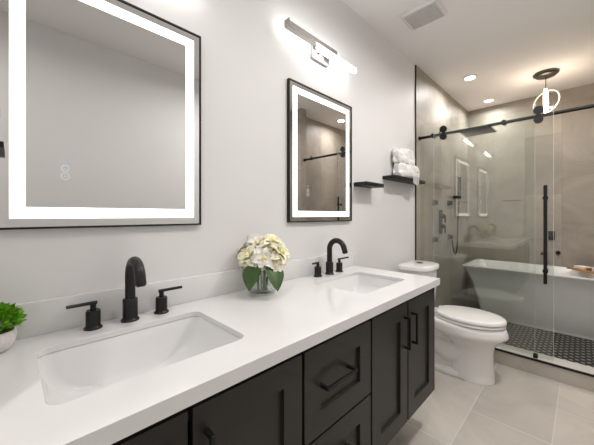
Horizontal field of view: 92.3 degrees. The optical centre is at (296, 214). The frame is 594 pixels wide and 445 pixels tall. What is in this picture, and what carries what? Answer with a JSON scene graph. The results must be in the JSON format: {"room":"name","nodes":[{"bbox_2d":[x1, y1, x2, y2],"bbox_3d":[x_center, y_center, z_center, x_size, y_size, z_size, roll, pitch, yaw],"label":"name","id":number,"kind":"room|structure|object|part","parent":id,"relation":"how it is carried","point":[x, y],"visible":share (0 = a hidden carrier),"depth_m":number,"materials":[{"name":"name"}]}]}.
{"room":"bathroom","nodes":[
{"label":"bathroom","id":0,"kind":"room"},
{"bbox_2d":[0,0,414,303],"bbox_3d":[0.348,-0.133,2.114,6.180,2.765,0.100,0,0,-45],"label":"wall","id":1,"kind":"structure","parent":0,"point":[248,55],"depth_m":1.49,"materials":[{"name":"white paint"}]},
{"bbox_2d":[0,0,200,229],"bbox_3d":[-0.647,-0.369,1.036,0.624,0.824,0.020,0,0,-45],"label":"mirror","id":2,"kind":"object","parent":1,"relation":"attached to","point":[100,100],"visible":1,"depth_m":0.98,"materials":[{"name":"clear glass"}]},
{"bbox_2d":[0,251,353,339],"bbox_3d":[-0.236,0.317,1.446,1.834,0.105,0.020,0,0,-45],"label":"backsplash","id":3,"kind":"structure","parent":1,"relation":"attached to","point":[49,315],"depth_m":1.09,"materials":[{"name":"white stone"}]},
{"bbox_2d":[248,234,258,239],"bbox_3d":[-0.222,0.159,1.468,0.070,0.118,0.008,0,0,-45],"label":"wall outlet","id":4,"kind":"object","parent":1,"relation":"attached to","point":[252,235],"visible":0.09,"depth_m":1.46,"materials":[{"name":"white plastic"}]},
{"bbox_2d":[111,287,434,444],"bbox_3d":[-0.027,0.719,1.233,1.824,0.622,0.616,0,0,-45],"label":"vanity cabinet","id":5,"kind":"object","parent":1,"relation":"attached to","point":[360,385],"visible":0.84,"depth_m":1.00,"materials":[{"name":"black paint"}]},
{"bbox_3d":[-0.365,0.731,0.522,0.329,0.594,0.020,0,0,-45],"label":"door","id":6,"kind":"part","parent":5,"relation":"part of","materials":[{"name":"black paint"}]},
{"bbox_3d":[-0.199,0.573,0.651,0.010,0.155,0.034,0,0,-45],"label":"handle","id":7,"kind":"part","parent":5,"relation":"part of","materials":[{"name":"black metal"}]},
{"bbox_2d":[0,266,439,444],"bbox_3d":[-0.028,0.389,1.238,1.834,0.037,0.609,0,0,-45],"label":"countertop","id":8,"kind":"structure","parent":5,"relation":"on","point":[304,313],"depth_m":0.77,"materials":[{"name":"white stone"}]},
{"bbox_2d":[0,302,27,352],"bbox_3d":[-0.807,0.300,0.774,0.114,0.138,0.131,0,0,-45],"label":"potted plant","id":9,"kind":"object","parent":8,"relation":"on","point":[11,316],"visible":1,"depth_m":0.77,"materials":[{"name":"green plant"}]},
{"bbox_3d":[-0.816,0.342,0.768,0.091,0.056,0.091,0,0,-45],"label":"pot","id":10,"kind":"part","parent":9,"relation":"part of","materials":[{"name":"white ceramic"}]},
{"bbox_2d":[66,256,181,330],"bbox_3d":[-0.551,0.255,0.970,0.357,0.229,0.165,0,0,-45],"label":"faucet","id":11,"kind":"object","parent":8,"relation":"on","point":[135,274],"visible":1,"depth_m":0.98,"materials":[{"name":"black metal"}]},
{"bbox_3d":[-0.680,0.294,0.906,0.017,0.035,0.085,0,0,25],"label":"lever","id":12,"kind":"part","parent":11,"relation":"part of","materials":[{"name":"black metal"}]},
{"bbox_3d":[-0.667,0.340,0.934,0.052,0.059,0.052,0,0,-45],"label":"handle","id":13,"kind":"part","parent":11,"relation":"part of","materials":[{"name":"black metal"}]},
{"bbox_3d":[-0.588,0.331,1.007,0.058,0.077,0.058,0,0,-45],"label":"spout","id":14,"kind":"part","parent":11,"relation":"part of","materials":[{"name":"black metal"}]},
{"bbox_3d":[-0.546,0.220,0.965,0.033,0.159,0.151,0,0,-45],"label":"spout","id":15,"kind":"part","parent":11,"relation":"part of","materials":[{"name":"black metal"}]},
{"bbox_3d":[-0.515,0.340,1.085,0.052,0.059,0.052,0,0,-45],"label":"handle","id":16,"kind":"part","parent":11,"relation":"part of","materials":[{"name":"black metal"}]},
{"bbox_3d":[-0.487,0.294,1.098,0.085,0.035,0.017,0,0,-25],"label":"lever","id":17,"kind":"part","parent":11,"relation":"part of","materials":[{"name":"black metal"}]},
{"bbox_2d":[37,316,240,420],"bbox_3d":[-0.432,0.467,0.825,0.514,0.156,0.386,0,0,-45],"label":"sink","id":18,"kind":"object","parent":8,"relation":"in","point":[69,374],"visible":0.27,"depth_m":0.92,"materials":[{"name":"white ceramic"}]},
{"bbox_2d":[252,289,275,295],"bbox_3d":[-0.164,0.318,1.356,0.135,0.103,0.135,0,0,-45],"label":"vase","id":19,"kind":"object","parent":8,"relation":"on","point":[275,289],"visible":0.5,"depth_m":1.33,"materials":[{"name":"clear glass"}]},
{"bbox_2d":[235,241,258,289],"bbox_3d":[-0.244,0.241,1.373,0.094,0.229,0.105,0,0,-33],"label":"flower","id":20,"kind":"object","parent":19,"relation":"in","point":[243,247],"visible":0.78,"depth_m":1.36,"materials":[{"name":"white plant"}]},
{"bbox_2d":[237,245,259,289],"bbox_3d":[-0.216,0.248,1.332,0.102,0.216,0.122,0,0,-45],"label":"flower","id":21,"kind":"object","parent":19,"relation":"in","point":[244,258],"visible":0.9,"depth_m":1.31,"materials":[{"name":"beige plant"}]},
{"bbox_2d":[247,235,264,289],"bbox_3d":[-0.173,0.227,1.359,0.150,0.258,0.108,0,0,35],"label":"flower","id":22,"kind":"object","parent":19,"relation":"in","point":[255,241],"visible":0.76,"depth_m":1.35,"materials":[{"name":"white plant"}]},
{"bbox_2d":[242,247,274,290],"bbox_3d":[-0.170,0.251,1.292,0.151,0.211,0.100,0,0,-20],"label":"flower","id":23,"kind":"object","parent":19,"relation":"in","point":[261,257],"visible":0.95,"depth_m":1.27,"materials":[{"name":"white plant"}]},
{"bbox_3d":[-0.154,0.276,1.319,0.006,0.160,0.051,0,0,-14],"label":"stem","id":24,"kind":"part","parent":23,"relation":"part of","materials":[{"name":"green plant"}]},
{"bbox_2d":[259,234,282,289],"bbox_3d":[-0.128,0.222,1.359,0.118,0.267,0.122,0,0,-45],"label":"flower","id":25,"kind":"object","parent":19,"relation":"in","point":[269,238],"visible":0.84,"depth_m":1.33,"materials":[{"name":"beige plant"}]},
{"bbox_2d":[265,259,285,291],"bbox_3d":[-0.098,0.268,1.291,0.100,0.176,0.119,0,0,-6],"label":"flower","id":26,"kind":"object","parent":19,"relation":"in","point":[275,274],"visible":0.86,"depth_m":1.27,"materials":[{"name":"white plant"}]},
{"bbox_2d":[266,243,289,289],"bbox_3d":[-0.091,0.242,1.334,0.126,0.228,0.112,0,0,-45],"label":"flower","id":27,"kind":"object","parent":19,"relation":"in","point":[281,252],"visible":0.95,"depth_m":1.30,"materials":[{"name":"beige plant"}]},
{"bbox_2d":[312,238,348,276],"bbox_3d":[0.241,0.255,1.752,0.357,0.229,0.165,0,0,-45],"label":"faucet","id":28,"kind":"object","parent":8,"relation":"on","point":[329,263],"visible":1,"depth_m":1.77,"materials":[{"name":"black metal"}]},
{"bbox_3d":[0.125,0.340,1.716,0.052,0.059,0.052,0,0,-45],"label":"handle","id":29,"kind":"part","parent":28,"relation":"part of","materials":[{"name":"black metal"}]},
{"bbox_3d":[0.204,0.331,1.789,0.058,0.077,0.058,0,0,-45],"label":"spout","id":30,"kind":"part","parent":28,"relation":"part of","materials":[{"name":"black metal"}]},
{"bbox_3d":[0.246,0.220,1.747,0.033,0.159,0.151,0,0,-45],"label":"spout","id":31,"kind":"part","parent":28,"relation":"part of","materials":[{"name":"black metal"}]},
{"bbox_3d":[0.277,0.340,1.867,0.052,0.059,0.052,0,0,-45],"label":"handle","id":32,"kind":"part","parent":28,"relation":"part of","materials":[{"name":"black metal"}]},
{"bbox_2d":[319,274,399,293],"bbox_3d":[0.352,0.467,1.603,0.500,0.156,0.383,0,0,-45],"label":"sink","id":33,"kind":"object","parent":8,"relation":"in","point":[356,283],"visible":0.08,"depth_m":1.79,"materials":[{"name":"white ceramic"}]},
{"bbox_3d":[-0.116,0.731,0.772,0.352,0.594,0.020,0,0,-45],"label":"door","id":34,"kind":"part","parent":5,"relation":"part of","materials":[{"name":"black paint"}]},
{"bbox_3d":[0.157,0.583,1.044,0.395,0.297,0.020,0,0,-45],"label":"drawer","id":35,"kind":"part","parent":5,"relation":"part of","materials":[{"name":"black paint"}]},
{"bbox_3d":[0.157,0.883,1.044,0.395,0.289,0.020,0,0,-45],"label":"drawer","id":36,"kind":"part","parent":5,"relation":"part of","materials":[{"name":"black paint"}]},
{"bbox_3d":[0.148,0.571,1.006,0.175,0.010,0.046,0,0,-45],"label":"handle","id":37,"kind":"part","parent":5,"relation":"part of","materials":[{"name":"black metal"}]},
{"bbox_3d":[0.424,0.731,1.311,0.336,0.594,0.020,0,0,-45],"label":"door","id":38,"kind":"part","parent":5,"relation":"part of","materials":[{"name":"black paint"}]},
{"bbox_3d":[0.536,0.573,1.385,0.010,0.155,0.034,0,0,-45],"label":"handle","id":39,"kind":"part","parent":5,"relation":"part of","materials":[{"name":"black metal"}]},
{"bbox_3d":[0.596,0.573,1.444,0.010,0.155,0.034,0,0,-45],"label":"handle","id":40,"kind":"part","parent":5,"relation":"part of","materials":[{"name":"black metal"}]},
{"bbox_3d":[0.674,0.731,1.560,0.346,0.594,0.020,0,0,-45],"label":"door","id":41,"kind":"part","parent":5,"relation":"part of","materials":[{"name":"black paint"}]},
{"bbox_3d":[0.604,0.719,1.888,0.004,0.622,0.582,0,0,-45],"label":"panel","id":42,"kind":"part","parent":5,"relation":"part of","materials":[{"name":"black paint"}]},
{"bbox_2d":[287,78,351,222],"bbox_3d":[0.170,-0.369,1.851,0.624,0.824,0.020,0,0,-45],"label":"mirror","id":43,"kind":"object","parent":1,"relation":"attached to","point":[319,125],"visible":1,"depth_m":1.80,"materials":[{"name":"clear glass"}]},
{"bbox_2d":[284,17,356,73],"bbox_3d":[0.151,-1.018,1.777,0.645,0.085,0.098,0,0,-45],"label":"vanity light","id":44,"kind":"object","parent":1,"relation":"attached to","point":[320,52],"visible":1,"depth_m":1.74,"materials":[{"name":"silver metal"}]},
{"bbox_2d":[316,45,356,73],"bbox_3d":[0.263,-0.996,1.838,0.400,0.034,0.026,0,0,-45],"label":"diffuser","id":45,"kind":"object","parent":44,"relation":"attached to","point":[324,50],"depth_m":1.79,"materials":[{"name":"white plastic"}]},
{"bbox_2d":[354,181,383,187],"bbox_3d":[0.546,-0.227,2.163,0.250,0.028,0.110,0,0,-45],"label":"floating shelf","id":46,"kind":"object","parent":1,"relation":"attached to","point":[365,184],"visible":1,"depth_m":2.10,"materials":[{"name":"black wood"}]},
{"bbox_2d":[382,175,424,184],"bbox_3d":[0.989,-0.317,2.605,0.640,0.028,0.110,0,0,-45],"label":"floating shelf","id":47,"kind":"object","parent":1,"relation":"attached to","point":[396,178],"visible":0.89,"depth_m":2.48,"materials":[{"name":"black wood"}]},
{"bbox_2d":[392,162,418,184],"bbox_3d":[1.012,-0.375,2.619,0.430,0.199,0.122,0,0,-45],"label":"towel","id":48,"kind":"object","parent":47,"relation":"on","point":[403,169],"visible":0.8,"depth_m":2.51,"materials":[{"name":"white fabric"}]},
{"bbox_2d":[392,147,414,164],"bbox_3d":[0.975,-0.526,2.592,0.355,0.142,0.104,0,0,-45],"label":"towel","id":49,"kind":"object","parent":48,"relation":"on","point":[400,155],"visible":0.82,"depth_m":2.50,"materials":[{"name":"white fabric"}]},
{"bbox_2d":[415,65,415,259],"bbox_3d":[1.199,-0.133,2.884,0.008,2.765,0.012,0,0,-45],"label":"trim","id":50,"kind":"structure","parent":1,"relation":"attached to","point":[415,65],"depth_m":2.88,"materials":[{"name":"black metal"}]},
{"bbox_2d":[416,65,467,306],"bbox_3d":[1.852,-0.133,3.538,1.840,2.765,0.010,0,0,-45],"label":"tiled wall","id":51,"kind":"structure","parent":0,"point":[440,163],"depth_m":3.42,"materials":[{"name":"beige tile"}]},
{"bbox_2d":[439,210,445,233],"bbox_3d":[1.636,0.079,3.272,0.197,0.260,0.060,0,0,-45],"label":"shower valve","id":52,"kind":"object","parent":51,"relation":"attached to","point":[442,226],"visible":1,"depth_m":3.23,"materials":[{"name":"black metal"}]},
{"bbox_3d":[1.697,0.080,3.368,0.100,0.280,0.010,0,0,-45],"label":"plate","id":53,"kind":"part","parent":52,"relation":"part of","materials":[{"name":"black metal"}]},
{"bbox_3d":[1.718,0.160,3.346,0.052,0.101,0.050,0,0,-45],"label":"lever","id":54,"kind":"part","parent":52,"relation":"part of","materials":[{"name":"black metal"}]},
{"bbox_2d":[448,177,460,254],"bbox_3d":[2.007,0.008,3.629,0.292,0.997,0.079,0,0,-45],"label":"shower","id":55,"kind":"object","parent":51,"relation":"attached to","point":[458,197],"visible":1,"depth_m":3.68,"materials":[{"name":"black metal"}]},
{"bbox_2d":[439,127,496,136],"bbox_3d":[1.873,-0.939,3.177,0.300,0.083,0.530,0,0,-45],"label":"shower","id":56,"kind":"object","parent":51,"relation":"attached to","point":[486,130],"visible":0.59,"depth_m":3.10,"materials":[{"name":"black metal"}]},
{"bbox_2d":[418,104,593,139],"bbox_3d":[1.835,-0.793,2.354,0.040,0.055,1.640,0,0,-45],"label":"shower rail","id":57,"kind":"object","parent":51,"relation":"attached to","point":[590,105],"visible":1,"depth_m":2.36,"materials":[{"name":"black metal"}]},
{"bbox_2d":[439,104,553,360],"bbox_3d":[1.638,0.132,2.479,0.076,1.972,0.879,0,0,-45],"label":"shower door","id":58,"kind":"structure","parent":57,"relation":"hanging from","point":[537,110],"depth_m":2.18,"materials":[{"name":"clear glass"}]},
{"bbox_3d":[1.916,0.150,2.201,0.076,0.756,0.034,0,0,-45],"label":"handle","id":59,"kind":"part","parent":58,"relation":"part of","materials":[{"name":"black metal"}]},
{"bbox_2d":[495,343,593,374],"bbox_3d":[1.843,1.133,2.363,0.142,0.010,1.640,0,0,-45],"label":"sill","id":60,"kind":"structure","parent":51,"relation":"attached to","point":[561,362],"depth_m":2.23,"materials":[{"name":"stone"}]},
{"bbox_2d":[430,120,506,137],"bbox_3d":[1.587,0.101,2.616,0.055,2.051,0.916,0,0,-45],"label":"fittings","id":61,"kind":"object","parent":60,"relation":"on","point":[503,122],"visible":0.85,"depth_m":2.43,"materials":[{"name":"black metal"}]},
{"bbox_2d":[495,348,593,376],"bbox_3d":[1.790,1.134,2.310,0.009,0.016,1.640,0,0,-45],"label":"trim","id":62,"kind":"structure","parent":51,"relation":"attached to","point":[497,349],"depth_m":2.18,"materials":[{"name":"black metal"}]},
{"bbox_2d":[343,0,593,111],"bbox_3d":[1.048,-1.565,1.413,6.180,0.100,2.080,0,0,-45],"label":"ceiling","id":63,"kind":"structure","parent":0,"point":[504,43],"depth_m":2.51,"materials":[{"name":"white paint"}]},
{"bbox_2d":[399,0,447,29],"bbox_3d":[0.953,-1.504,2.152,0.235,0.022,0.275,0,0,-45],"label":"exhaust fan","id":64,"kind":"object","parent":63,"relation":"attached to","point":[429,11],"visible":1,"depth_m":2.13,"materials":[{"name":"white plastic"}]},
{"bbox_2d":[404,3,442,28],"bbox_3d":[0.953,-1.497,2.152,0.190,0.006,0.225,0,0,-45],"label":"grille","id":65,"kind":"object","parent":64,"relation":"attached to","point":[426,13],"depth_m":2.14,"materials":[{"name":"white plastic"}]},
{"bbox_2d":[463,75,476,80],"bbox_3d":[1.905,-1.510,3.145,0.136,0.008,0.136,0,0,-45],"label":"recessed light","id":66,"kind":"object","parent":63,"relation":"in","point":[469,77],"visible":1,"depth_m":3.13,"materials":[{"name":"white plastic"}]},
{"bbox_2d":[483,98,494,102],"bbox_3d":[2.535,-1.510,3.774,0.136,0.008,0.136,0,0,-45],"label":"recessed light","id":67,"kind":"object","parent":63,"relation":"in","point":[490,99],"visible":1,"depth_m":3.77,"materials":[{"name":"white plastic"}]},
{"bbox_2d":[533,68,559,112],"bbox_3d":[2.654,-1.291,3.045,0.214,0.448,0.236,0,0,7],"label":"pendant light","id":68,"kind":"object","parent":63,"relation":"hanging from","point":[545,74],"visible":0.83,"depth_m":3.00,"materials":[{"name":"brown metal"}]},
{"bbox_2d":[388,300,593,444],"bbox_3d":[1.048,1.294,1.413,6.180,0.112,2.080,0,0,-45],"label":"floor","id":69,"kind":"structure","parent":0,"point":[521,407],"depth_m":1.85,"materials":[{"name":"tile"}]},
{"bbox_2d":[398,260,508,385],"bbox_3d":[1.258,0.834,2.328,0.412,0.833,0.765,0,0,-45],"label":"toilet","id":70,"kind":"object","parent":69,"relation":"on","point":[466,338],"visible":0.7,"depth_m":2.16,"materials":[{"name":"white ceramic"}]},
{"bbox_3d":[1.078,0.649,2.508,0.384,0.362,0.240,0,0,-45],"label":"tank","id":71,"kind":"part","parent":70,"relation":"part of","materials":[{"name":"white ceramic"}]},
{"bbox_3d":[1.081,0.446,2.505,0.412,0.044,0.264,0,0,-45],"label":"tank lid","id":72,"kind":"part","parent":70,"relation":"part of","materials":[{"name":"white ceramic"}]},
{"bbox_3d":[1.344,0.790,2.242,0.372,0.044,0.497,0,0,-45],"label":"lid","id":73,"kind":"part","parent":70,"relation":"part of","materials":[{"name":"white plastic"}]},
{"bbox_3d":[1.352,0.812,2.234,0.368,0.021,0.468,0,0,-45],"label":"seat","id":74,"kind":"part","parent":70,"relation":"part of","materials":[{"name":"white plastic"}]},
{"bbox_2d":[463,259,593,339],"bbox_3d":[2.916,0.930,3.215,0.704,0.616,1.709,0,0,-45],"label":"bathtub","id":75,"kind":"object","parent":69,"relation":"on","point":[516,292],"visible":0.94,"depth_m":3.14,"materials":[{"name":"white ceramic"}]},
{"bbox_2d":[567,266,593,273],"bbox_3d":[3.221,0.609,2.876,0.200,0.026,0.860,0,0,0],"label":"tray","id":76,"kind":"object","parent":75,"relation":"on","point":[571,268],"visible":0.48,"depth_m":3.14,"materials":[{"name":"brown wood"}]},
{"bbox_2d":[574,265,591,269],"bbox_3d":[3.221,0.592,3.216,0.100,0.029,0.120,0,0,0],"label":"washcloth","id":77,"kind":"object","parent":76,"relation":"on","point":[575,266],"visible":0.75,"depth_m":3.20,"materials":[{"name":"white fabric"}]},
{"bbox_2d":[494,350,593,391],"bbox_3d":[1.837,1.194,2.357,0.130,0.112,1.640,0,0,-45],"label":"shower curb","id":78,"kind":"object","parent":69,"relation":"on","point":[578,380],"visible":0.33,"depth_m":2.19,"materials":[{"name":"tile"}]},
{"bbox_2d":[468,83,593,300],"bbox_3d":[3.199,-0.133,3.561,0.100,2.765,1.880,0,0,-45],"label":"wall","id":79,"kind":"structure","parent":0,"point":[509,167],"depth_m":3.67,"materials":[{"name":"tile"}]},
{"bbox_2d":[540,231,560,254],"bbox_3d":[3.080,0.341,3.469,0.200,0.282,0.172,0,0,-45],"label":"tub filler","id":80,"kind":"object","parent":79,"relation":"attached to","point":[550,233],"visible":0.92,"depth_m":3.51,"materials":[{"name":"black metal"}]},
{"bbox_3d":[3.149,0.255,3.532,0.012,0.110,0.060,0,0,-45],"label":"plate","id":81,"kind":"part","parent":80,"relation":"part of","materials":[{"name":"grey metal"}]}
]}

